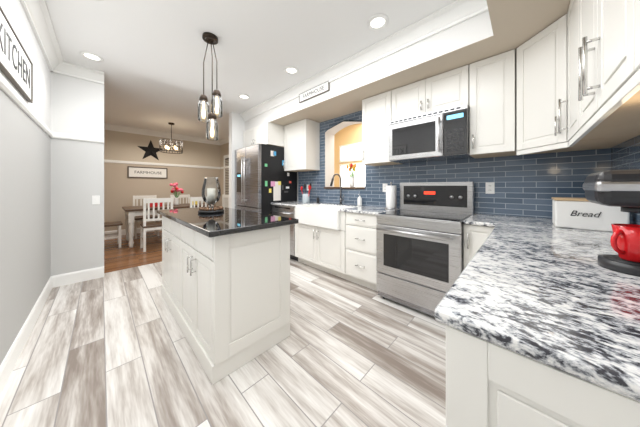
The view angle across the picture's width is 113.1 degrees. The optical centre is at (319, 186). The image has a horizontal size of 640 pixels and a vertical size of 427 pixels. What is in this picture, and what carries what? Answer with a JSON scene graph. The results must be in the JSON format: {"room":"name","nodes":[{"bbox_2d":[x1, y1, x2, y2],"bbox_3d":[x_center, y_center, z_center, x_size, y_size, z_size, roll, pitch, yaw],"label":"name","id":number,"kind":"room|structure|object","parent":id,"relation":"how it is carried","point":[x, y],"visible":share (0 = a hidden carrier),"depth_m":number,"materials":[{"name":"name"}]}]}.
{"room":"kitchen","nodes":[
{"label":"kitchen","id":0,"kind":"room"},
{"bbox_2d":[0,0,50,364],"bbox_3d":[-2.804,-0.150,2.034,7.840,2.700,0.140,0,0,44],"label":"wall","id":1,"kind":"structure","parent":0,"point":[25,206],"depth_m":1.63,"materials":[{"name":"grey paint"}]},
{"bbox_2d":[0,6,32,102],"bbox_3d":[-2.057,-0.855,1.426,0.904,0.324,0.024,0,0,44],"label":"sign","id":2,"kind":"object","parent":1,"relation":"attached to","point":[10,72],"visible":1,"depth_m":1.42,"materials":[{"name":"white wood"}]},
{"bbox_2d":[0,23,29,88],"bbox_3d":[-2.052,-0.864,1.431,0.761,0.158,0.002,0,0,44],"label":"lettering","id":3,"kind":"object","parent":2,"relation":"attached to","point":[13,47],"visible":1,"depth_m":1.38,"materials":[{"name":"black paint"}]},
{"bbox_2d":[0,276,53,395],"bbox_3d":[-1.564,1.130,0.943,4.540,0.140,0.015,0,0,44],"label":"baseboard","id":4,"kind":"structure","parent":1,"relation":"attached to","point":[9,362],"depth_m":1.55,"materials":[{"name":"white wood"}]},
{"bbox_2d":[0,73,54,137],"bbox_3d":[-1.561,-0.620,0.946,4.540,0.070,0.022,0,0,44],"label":"trim","id":5,"kind":"structure","parent":1,"relation":"attached to","point":[8,89],"depth_m":1.55,"materials":[{"name":"white wood"}]},
{"bbox_2d":[20,0,67,75],"bbox_3d":[-1.770,-1.435,1.205,3.880,0.128,0.105,0,0,44],"label":"crown molding","id":6,"kind":"structure","parent":1,"relation":"attached to","point":[36,11],"depth_m":1.96,"materials":[{"name":"white wood"}]},
{"bbox_2d":[468,0,486,7],"bbox_3d":[0.428,-1.435,0.762,0.105,0.128,2.280,0,0,44],"label":"crown molding","id":7,"kind":"structure","parent":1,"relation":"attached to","point":[471,3],"depth_m":1.66,"materials":[{"name":"white wood"}]},
{"bbox_2d":[51,72,244,275],"bbox_3d":[-2.210,-0.150,3.757,0.300,2.700,3.165,0,0,44],"label":"wall","id":8,"kind":"structure","parent":0,"point":[77,184],"depth_m":2.67,"materials":[{"name":"grey paint"}]},
{"bbox_2d":[54,266,103,287],"bbox_3d":[-3.031,1.130,2.680,0.015,0.140,0.415,0,0,44],"label":"baseboard","id":9,"kind":"structure","parent":8,"relation":"attached to","point":[93,273],"depth_m":2.66,"materials":[{"name":"white wood"}]},
{"bbox_2d":[55,132,103,142],"bbox_3d":[-3.029,-0.620,2.678,0.022,0.070,0.415,0,0,44],"label":"trim","id":10,"kind":"structure","parent":8,"relation":"attached to","point":[57,135],"depth_m":2.66,"materials":[{"name":"white wood"}]},
{"bbox_2d":[64,61,103,83],"bbox_3d":[-2.967,-1.435,2.681,0.105,0.128,0.325,0,0,44],"label":"crown molding","id":11,"kind":"structure","parent":8,"relation":"attached to","point":[77,71],"depth_m":2.67,"materials":[{"name":"white wood"}]},
{"bbox_2d":[92,195,99,204],"bbox_3d":[-2.940,0.170,2.777,0.011,0.116,0.072,0,0,44],"label":"light switch","id":12,"kind":"object","parent":8,"relation":"attached to","point":[95,199],"visible":1,"depth_m":2.78,"materials":[{"name":"white plastic"}]},
{"bbox_2d":[240,0,487,120],"bbox_3d":[-0.160,-1.435,2.987,4.040,0.128,0.105,0,0,44],"label":"crown molding","id":13,"kind":"structure","parent":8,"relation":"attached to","point":[456,12],"depth_m":2.19,"materials":[{"name":"white wood"}]},
{"bbox_2d":[104,130,219,230],"bbox_3d":[-4.426,-0.150,5.897,0.140,2.700,3.165,0,0,44],"label":"wall","id":14,"kind":"structure","parent":0,"point":[121,189],"depth_m":5.63,"materials":[{"name":"beige paint"}]},
{"bbox_2d":[104,228,161,236],"bbox_3d":[-4.370,1.130,5.843,0.015,0.140,3.165,0,0,44],"label":"baseboard","id":15,"kind":"structure","parent":14,"relation":"attached to","point":[123,232],"depth_m":5.25,"materials":[{"name":"white"}]},
{"bbox_2d":[127,166,167,178],"bbox_3d":[-4.566,-0.380,5.633,0.024,0.290,0.830,0,0,44],"label":"board","id":16,"kind":"object","parent":14,"relation":"attached to","point":[132,171],"visible":1,"depth_m":5.61,"materials":[{"name":"white wood"}]},
{"bbox_2d":[138,140,161,159],"bbox_3d":[-4.522,-0.999,5.660,0.050,0.543,0.571,0,0,44],"label":"decor","id":17,"kind":"object","parent":14,"relation":"attached to","point":[150,149],"visible":0.97,"depth_m":5.65,"materials":[{"name":"black metal"}]},
{"bbox_2d":[104,124,215,143],"bbox_3d":[-4.338,-1.435,5.812,0.105,0.128,3.165,0,0,44],"label":"crown molding","id":18,"kind":"structure","parent":14,"relation":"attached to","point":[111,127],"depth_m":5.68,"materials":[{"name":"white wood"}]},
{"bbox_2d":[104,160,219,168],"bbox_3d":[-4.368,-0.620,5.841,0.022,0.070,3.165,0,0,44],"label":"trim","id":19,"kind":"structure","parent":14,"relation":"attached to","point":[105,161],"depth_m":5.77,"materials":[{"name":"white wood"}]},
{"bbox_2d":[0,231,445,426],"bbox_3d":[-1.568,1.225,3.213,7.980,0.050,3.555,0,0,44],"label":"floor","id":20,"kind":"structure","parent":0,"point":[112,349],"depth_m":1.42,"materials":[{"name":"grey wood"}]},
{"bbox_2d":[104,221,122,247],"bbox_3d":[-4.235,0.705,4.194,0.460,0.990,0.450,0,0,44],"label":"bench","id":21,"kind":"object","parent":20,"relation":"on","point":[118,224],"visible":0.42,"depth_m":4.16,"materials":[{"name":"white paint"}]},
{"bbox_2d":[133,195,158,238],"bbox_3d":[-4.267,0.705,5.191,0.450,0.990,0.460,0,0,44],"label":"dining chair","id":22,"kind":"object","parent":20,"relation":"on","point":[138,219],"visible":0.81,"depth_m":5.19,"materials":[{"name":"white paint"}]},
{"bbox_2d":[140,197,172,251],"bbox_3d":[-3.238,0.705,4.197,0.450,0.990,0.460,0,0,44],"label":"dining chair","id":23,"kind":"object","parent":20,"relation":"on","point":[144,227],"visible":0.62,"depth_m":4.01,"materials":[{"name":"white paint"}]},
{"bbox_2d":[122,203,215,247],"bbox_3d":[-3.488,0.818,4.967,0.950,0.765,1.650,0,0,44],"label":"dining table","id":24,"kind":"object","parent":20,"relation":"on","point":[131,212],"visible":0.46,"depth_m":4.33,"materials":[{"name":"brown wood"}]},
{"bbox_2d":[150,183,196,206],"bbox_3d":[-3.446,0.164,5.024,0.340,0.541,0.980,0,0,44],"label":"flowers","id":25,"kind":"object","parent":24,"relation":"on","point":[175,189],"visible":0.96,"depth_m":5.00,"materials":[{"name":"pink plant"}]},
{"bbox_2d":[161,216,180,327],"bbox_3d":[-1.275,0.748,2.308,0.857,0.904,0.589,0,0,44],"label":"base cabinet","id":26,"kind":"object","parent":20,"relation":"on","point":[171,230],"depth_m":2.05,"materials":[{"name":"white paint"}]},
{"bbox_2d":[170,194,189,203],"bbox_3d":[-3.739,0.705,5.737,0.450,0.990,0.460,0,0,44],"label":"dining chair","id":27,"kind":"object","parent":20,"relation":"on","point":[183,196],"visible":0.15,"depth_m":5.92,"materials":[{"name":"white paint"}]},
{"bbox_2d":[190,197,212,207],"bbox_3d":[-2.710,0.705,4.744,0.450,0.990,0.460,0,0,44],"label":"dining chair","id":28,"kind":"object","parent":20,"relation":"on","point":[194,199],"visible":0.1,"depth_m":4.53,"materials":[{"name":"white paint"}]},
{"bbox_2d":[222,194,228,207],"bbox_3d":[-2.742,0.705,5.741,0.460,0.990,0.450,0,0,44],"label":"dining chair","id":29,"kind":"object","parent":20,"relation":"on","point":[225,200],"visible":0.19,"depth_m":5.93,"materials":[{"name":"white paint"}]},
{"bbox_2d":[181,225,289,384],"bbox_3d":[-0.742,0.748,1.793,0.857,0.904,0.589,0,0,44],"label":"base cabinet","id":30,"kind":"object","parent":20,"relation":"on","point":[226,298],"depth_m":1.46,"materials":[{"name":"white paint"}]},
{"bbox_2d":[157,207,298,236],"bbox_3d":[-1.006,0.277,2.046,1.670,0.035,0.675,0,0,44],"label":"countertop","id":31,"kind":"structure","parent":30,"relation":"on","point":[227,221],"depth_m":1.64,"materials":[{"name":"black stone"}]},
{"bbox_2d":[198,177,223,213],"bbox_3d":[-1.105,0.078,2.152,0.240,0.360,0.240,0,0,44],"label":"candle holder","id":32,"kind":"object","parent":31,"relation":"on","point":[209,200],"visible":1,"depth_m":2.12,"materials":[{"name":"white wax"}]},
{"bbox_2d":[235,144,296,214],"bbox_3d":[-1.109,0.225,4.226,0.934,1.950,0.921,0,0,44],"label":"refrigerator","id":33,"kind":"object","parent":20,"relation":"on","point":[264,180],"visible":0.65,"depth_m":3.86,"materials":[{"name":"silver metal"}]},
{"bbox_2d":[271,205,297,260],"bbox_3d":[-0.455,0.756,3.759,0.633,0.887,0.625,0,0,44],"label":"dishwasher","id":34,"kind":"object","parent":20,"relation":"on","point":[284,211],"visible":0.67,"depth_m":3.42,"materials":[{"name":"grey metal"}]},
{"bbox_2d":[295,207,348,279],"bbox_3d":[0.152,0.756,3.212,0.996,0.887,0.644,0,0,44],"label":"base cabinet","id":35,"kind":"object","parent":20,"relation":"on","point":[321,248],"visible":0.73,"depth_m":2.94,"materials":[{"name":"white paint"}]},
{"bbox_2d":[345,212,377,290],"bbox_3d":[0.684,0.756,2.699,0.478,0.887,0.644,0,0,44],"label":"drawers","id":36,"kind":"object","parent":20,"relation":"on","point":[360,249],"visible":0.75,"depth_m":2.50,"materials":[{"name":"white paint"}]},
{"bbox_2d":[376,182,473,316],"bbox_3d":[1.088,0.573,2.220,0.766,1.255,0.735,0,0,44],"label":"range","id":37,"kind":"object","parent":20,"relation":"on","point":[419,249],"visible":0.88,"depth_m":2.06,"materials":[{"name":"silver metal"}]},
{"bbox_2d":[463,224,494,269],"bbox_3d":[1.491,0.756,1.919,0.228,0.887,0.644,0,0,44],"label":"base cabinet","id":38,"kind":"object","parent":20,"relation":"on","point":[475,237],"visible":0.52,"depth_m":1.74,"materials":[{"name":"white paint"}]},
{"bbox_2d":[446,325,639,426],"bbox_3d":[1.033,0.756,0.845,0.644,0.887,1.569,0,0,44],"label":"base cabinet","id":39,"kind":"object","parent":20,"relation":"on","point":[489,384],"visible":0.42,"depth_m":0.40,"materials":[{"name":"white paint"}]},
{"bbox_2d":[271,201,639,401],"bbox_3d":[0.136,0.296,2.146,3.746,0.032,2.205,0,0,44],"label":"countertop","id":40,"kind":"structure","parent":39,"relation":"on","point":[548,292],"depth_m":0.52,"materials":[{"name":"white stone"}]},
{"bbox_2d":[301,183,311,202],"bbox_3d":[-0.227,0.103,3.791,0.170,0.352,0.213,0,0,44],"label":"utensil crock","id":41,"kind":"object","parent":40,"relation":"on","point":[305,198],"visible":1,"depth_m":3.74,"materials":[{"name":"grey ceramic"}]},
{"bbox_2d":[296,204,352,229],"bbox_3d":[0.106,0.421,3.164,0.840,0.258,0.530,0,0,44],"label":"farmhouse sink","id":42,"kind":"object","parent":40,"relation":"in","point":[323,215],"visible":0.65,"depth_m":2.97,"materials":[{"name":"white ceramic"}]},
{"bbox_2d":[330,173,343,204],"bbox_3d":[0.269,0.033,3.308,0.096,0.492,0.287,0,0,44],"label":"gooseneck faucet","id":43,"kind":"object","parent":40,"relation":"on","point":[331,184],"visible":1,"depth_m":3.38,"materials":[{"name":"grey metal"}]},
{"bbox_2d":[357,194,361,205],"bbox_3d":[0.590,0.192,3.148,0.068,0.175,0.070,0,0,44],"label":"soap dispenser","id":44,"kind":"object","parent":40,"relation":"on","point":[359,201],"visible":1,"depth_m":3.12,"materials":[{"name":"white ceramic"}]},
{"bbox_2d":[385,182,396,208],"bbox_3d":[0.911,0.107,2.707,0.150,0.344,0.150,0,0,44],"label":"paper towel holder","id":45,"kind":"object","parent":40,"relation":"on","point":[391,196],"visible":1,"depth_m":2.65,"materials":[{"name":"white paper"}]},
{"bbox_2d":[552,197,629,231],"bbox_3d":[1.821,0.178,1.446,0.308,0.201,0.228,0,0,44],"label":"bread box","id":46,"kind":"object","parent":40,"relation":"on","point":[563,208],"visible":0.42,"depth_m":1.38,"materials":[{"name":"white"}]},
{"bbox_2d":[570,211,600,216],"bbox_3d":[1.730,0.175,1.379,0.129,0.036,0.002,0,0,44],"label":"label","id":47,"kind":"object","parent":46,"relation":"attached to","point":[584,214],"visible":1,"depth_m":1.38,"materials":[{"name":"black"}]},
{"bbox_2d":[583,169,639,276],"bbox_3d":[1.129,0.099,0.705,0.305,0.360,0.298,0,0,44],"label":"coffee maker","id":48,"kind":"object","parent":40,"relation":"on","point":[619,188],"visible":0.92,"depth_m":0.69,"materials":[{"name":"grey plastic"}]},
{"bbox_2d":[610,223,639,262],"bbox_3d":[1.049,0.188,0.708,0.108,0.115,0.101,0,0,44],"label":"mug","id":49,"kind":"object","parent":48,"relation":"on","point":[625,241],"visible":0.98,"depth_m":0.70,"materials":[{"name":"red ceramic"}]},
{"bbox_2d":[45,0,455,139],"bbox_3d":[-1.568,-1.540,3.213,7.980,0.080,3.555,0,0,44],"label":"ceiling","id":50,"kind":"structure","parent":0,"point":[151,53],"depth_m":2.24,"materials":[{"name":"white paint"}]},
{"bbox_2d":[80,51,103,61],"bbox_3d":[-2.617,-1.495,2.430,0.190,0.010,0.190,0,0,44],"label":"recessed light","id":51,"kind":"object","parent":50,"relation":"in","point":[91,56],"visible":1,"depth_m":2.43,"materials":[{"name":"white"}]},
{"bbox_2d":[159,122,182,153],"bbox_3d":[-3.488,-1.156,4.967,0.456,0.686,0.456,0,0,44],"label":"drum chandelier","id":52,"kind":"object","parent":50,"relation":"hanging from","point":[167,145],"visible":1,"depth_m":4.91,"materials":[{"name":"brown metal"}]},
{"bbox_2d":[198,32,222,140],"bbox_3d":[-1.084,-0.977,2.103,0.242,1.044,0.194,0,0,44],"label":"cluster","id":53,"kind":"object","parent":50,"relation":"hanging from","point":[209,38],"visible":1,"depth_m":2.09,"materials":[{"name":"brown metal"}]},
{"bbox_2d":[238,94,249,98],"bbox_3d":[-1.256,-1.495,3.507,0.190,0.010,0.190,0,0,44],"label":"recessed light","id":54,"kind":"object","parent":50,"relation":"in","point":[243,96],"visible":0.98,"depth_m":3.50,"materials":[{"name":"white"}]},
{"bbox_2d":[284,66,298,74],"bbox_3d":[-0.366,-1.495,2.716,0.190,0.010,0.190,0,0,44],"label":"recessed light","id":55,"kind":"object","parent":50,"relation":"in","point":[291,70],"visible":1,"depth_m":2.71,"materials":[{"name":"white"}]},
{"bbox_2d":[367,14,388,30],"bbox_3d":[0.525,-1.495,1.926,0.190,0.010,0.190,0,0,44],"label":"recessed light","id":56,"kind":"object","parent":50,"relation":"in","point":[376,22],"visible":1,"depth_m":1.93,"materials":[{"name":"white"}]},
{"bbox_2d":[334,124,361,186],"bbox_3d":[1.833,-0.250,4.763,5.240,2.900,0.100,0,0,44],"label":"wall","id":57,"kind":"structure","parent":0,"point":[351,134],"depth_m":5.80,"materials":[{"name":"brown paint"}]},
{"bbox_2d":[339,142,364,186],"bbox_3d":[1.504,-0.325,4.990,2.650,1.650,0.029,0,0,44],"label":"sunroom window","id":58,"kind":"structure","parent":57,"relation":"in","point":[350,152],"depth_m":5.63,"materials":[{"name":"white"}]},
{"bbox_2d":[220,122,544,218],"bbox_3d":[-0.423,-0.150,4.399,7.980,2.700,0.300,0,0,44],"label":"wall","id":59,"kind":"structure","parent":0,"point":[330,133],"depth_m":3.82,"materials":[{"name":"white paint"}]},
{"bbox_2d":[216,137,228,143],"bbox_3d":[-2.249,-1.435,5.905,2.740,0.128,0.105,0,0,44],"label":"crown molding","id":60,"kind":"structure","parent":59,"relation":"attached to","point":[226,140],"depth_m":6.67,"materials":[{"name":"white"}]},
{"bbox_2d":[224,154,228,194],"bbox_3d":[-2.356,0.100,6.068,2.000,2.200,0.017,0,0,44],"label":"door blind","id":61,"kind":"object","parent":59,"relation":"attached to","point":[226,176],"visible":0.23,"depth_m":6.60,"materials":[{"name":"white wood"}]},
{"bbox_2d":[243,122,283,147],"bbox_3d":[-1.038,-0.960,4.302,0.926,0.395,0.722,0,0,44],"label":"upper cabinet","id":62,"kind":"object","parent":59,"relation":"attached to","point":[269,133],"visible":0.65,"depth_m":3.92,"materials":[{"name":"white paint"}]},
{"bbox_2d":[284,119,319,171],"bbox_3d":[-0.355,-0.729,3.891,0.615,0.857,0.370,0,0,44],"label":"upper cabinet","id":63,"kind":"object","parent":59,"relation":"attached to","point":[301,145],"visible":1,"depth_m":3.73,"materials":[{"name":"white paint"}]},
{"bbox_2d":[346,163,355,186],"bbox_3d":[0.499,-0.189,3.419,0.179,0.377,0.106,0,0,44],"label":"tulips vase","id":64,"kind":"object","parent":59,"relation":"on","point":[352,179],"visible":1,"depth_m":3.38,"materials":[{"name":"glass"}]},
{"bbox_2d":[362,91,401,165],"bbox_3d":[0.804,-0.729,2.772,0.406,0.857,0.370,0,0,44],"label":"upper cabinet","id":65,"kind":"object","parent":59,"relation":"attached to","point":[376,114],"visible":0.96,"depth_m":2.66,"materials":[{"name":"white paint"}]},
{"bbox_2d":[392,65,468,120],"bbox_3d":[1.227,-0.963,2.364,0.766,0.388,0.370,0,0,44],"label":"upper cabinet","id":66,"kind":"object","parent":59,"relation":"attached to","point":[448,89],"visible":0.67,"depth_m":2.21,"materials":[{"name":"white paint"}]},
{"bbox_2d":[389,104,472,163],"bbox_3d":[1.197,-0.535,2.332,0.766,0.460,0.458,0,0,44],"label":"microwave","id":67,"kind":"object","parent":66,"relation":"attached to","point":[441,135],"visible":0.98,"depth_m":2.16,"materials":[{"name":"silver metal"}]},
{"bbox_2d":[298,65,605,218],"bbox_3d":[0.913,-0.440,2.936,3.744,1.440,0.007,0,0,44],"label":"tiled wall","id":68,"kind":"structure","parent":59,"relation":"attached to","point":[530,185],"depth_m":2.12,"materials":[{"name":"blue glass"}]},
{"bbox_2d":[486,182,494,193],"bbox_3d":[1.722,0.010,2.143,0.072,0.116,0.007,0,0,44],"label":"electrical outlet","id":69,"kind":"object","parent":68,"relation":"attached to","point":[490,187],"visible":1,"depth_m":2.14,"materials":[{"name":"white plastic"}]},
{"bbox_2d":[469,49,515,157],"bbox_3d":[1.619,-0.729,1.985,0.320,0.857,0.370,0,0,44],"label":"upper cabinet","id":70,"kind":"object","parent":59,"relation":"attached to","point":[492,106],"visible":1,"depth_m":1.87,"materials":[{"name":"white paint"}]},
{"bbox_2d":[517,14,637,154],"bbox_3d":[1.852,-0.711,1.609,0.528,0.893,0.588,0,0,44],"label":"upper cabinet","id":71,"kind":"object","parent":59,"relation":"attached to","point":[541,72],"visible":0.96,"depth_m":1.55,"materials":[{"name":"white paint"}]},
{"bbox_2d":[606,135,639,224],"bbox_3d":[1.492,-0.440,0.845,0.007,1.440,2.190,0,0,44],"label":"tiled wall","id":72,"kind":"structure","parent":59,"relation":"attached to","point":[625,155],"depth_m":1.37,"materials":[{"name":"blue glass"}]},
{"bbox_2d":[245,0,569,130],"bbox_3d":[-0.527,-1.330,2.132,4.700,0.340,3.165,0,0,44],"label":"soffit","id":73,"kind":"structure","parent":0,"point":[498,27],"depth_m":1.97,"materials":[{"name":"white paint"}]},
{"bbox_2d":[299,81,329,102],"bbox_3d":[-0.095,-1.330,2.983,0.596,0.126,0.020,0,0,44],"label":"sign","id":74,"kind":"object","parent":73,"relation":"attached to","point":[326,86],"visible":0.83,"depth_m":2.96,"materials":[{"name":"white wood"}]},
{"bbox_3d":[1.165,-0.150,0.400,0.140,2.700,3.305,0,0,44],"label":"wall","id":75,"kind":"structure","parent":0,"visible":0},
{"bbox_2d":[558,0,639,146],"bbox_3d":[1.584,-0.711,1.179,0.316,0.893,0.400,0,0,44],"label":"upper cabinet","id":76,"kind":"object","parent":75,"relation":"attached to","point":[573,132],"visible":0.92,"depth_m":1.24,"materials":[{"name":"white paint"}]},
{"bbox_2d":[578,0,639,136],"bbox_3d":[1.304,-0.711,0.890,0.316,0.893,0.400,0,0,44],"label":"upper cabinet","id":77,"kind":"object","parent":75,"relation":"attached to","point":[589,120],"visible":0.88,"depth_m":0.91,"materials":[{"name":"white paint"}]},
{"bbox_2d":[582,0,639,118],"bbox_3d":[1.032,-0.711,0.608,0.316,0.893,0.380,0,0,44],"label":"upper cabinet","id":78,"kind":"object","parent":75,"relation":"attached to","point":[617,86],"visible":0.96,"depth_m":0.68,"materials":[{"name":"white paint"}]},
{"bbox_2d":[635,0,639,83],"bbox_3d":[0.767,-0.711,0.333,0.316,0.893,0.380,0,0,44],"label":"upper cabinet","id":79,"kind":"object","parent":75,"relation":"attached to","point":[637,34],"visible":1,"depth_m":0.53,"materials":[{"name":"white paint"}]}
]}

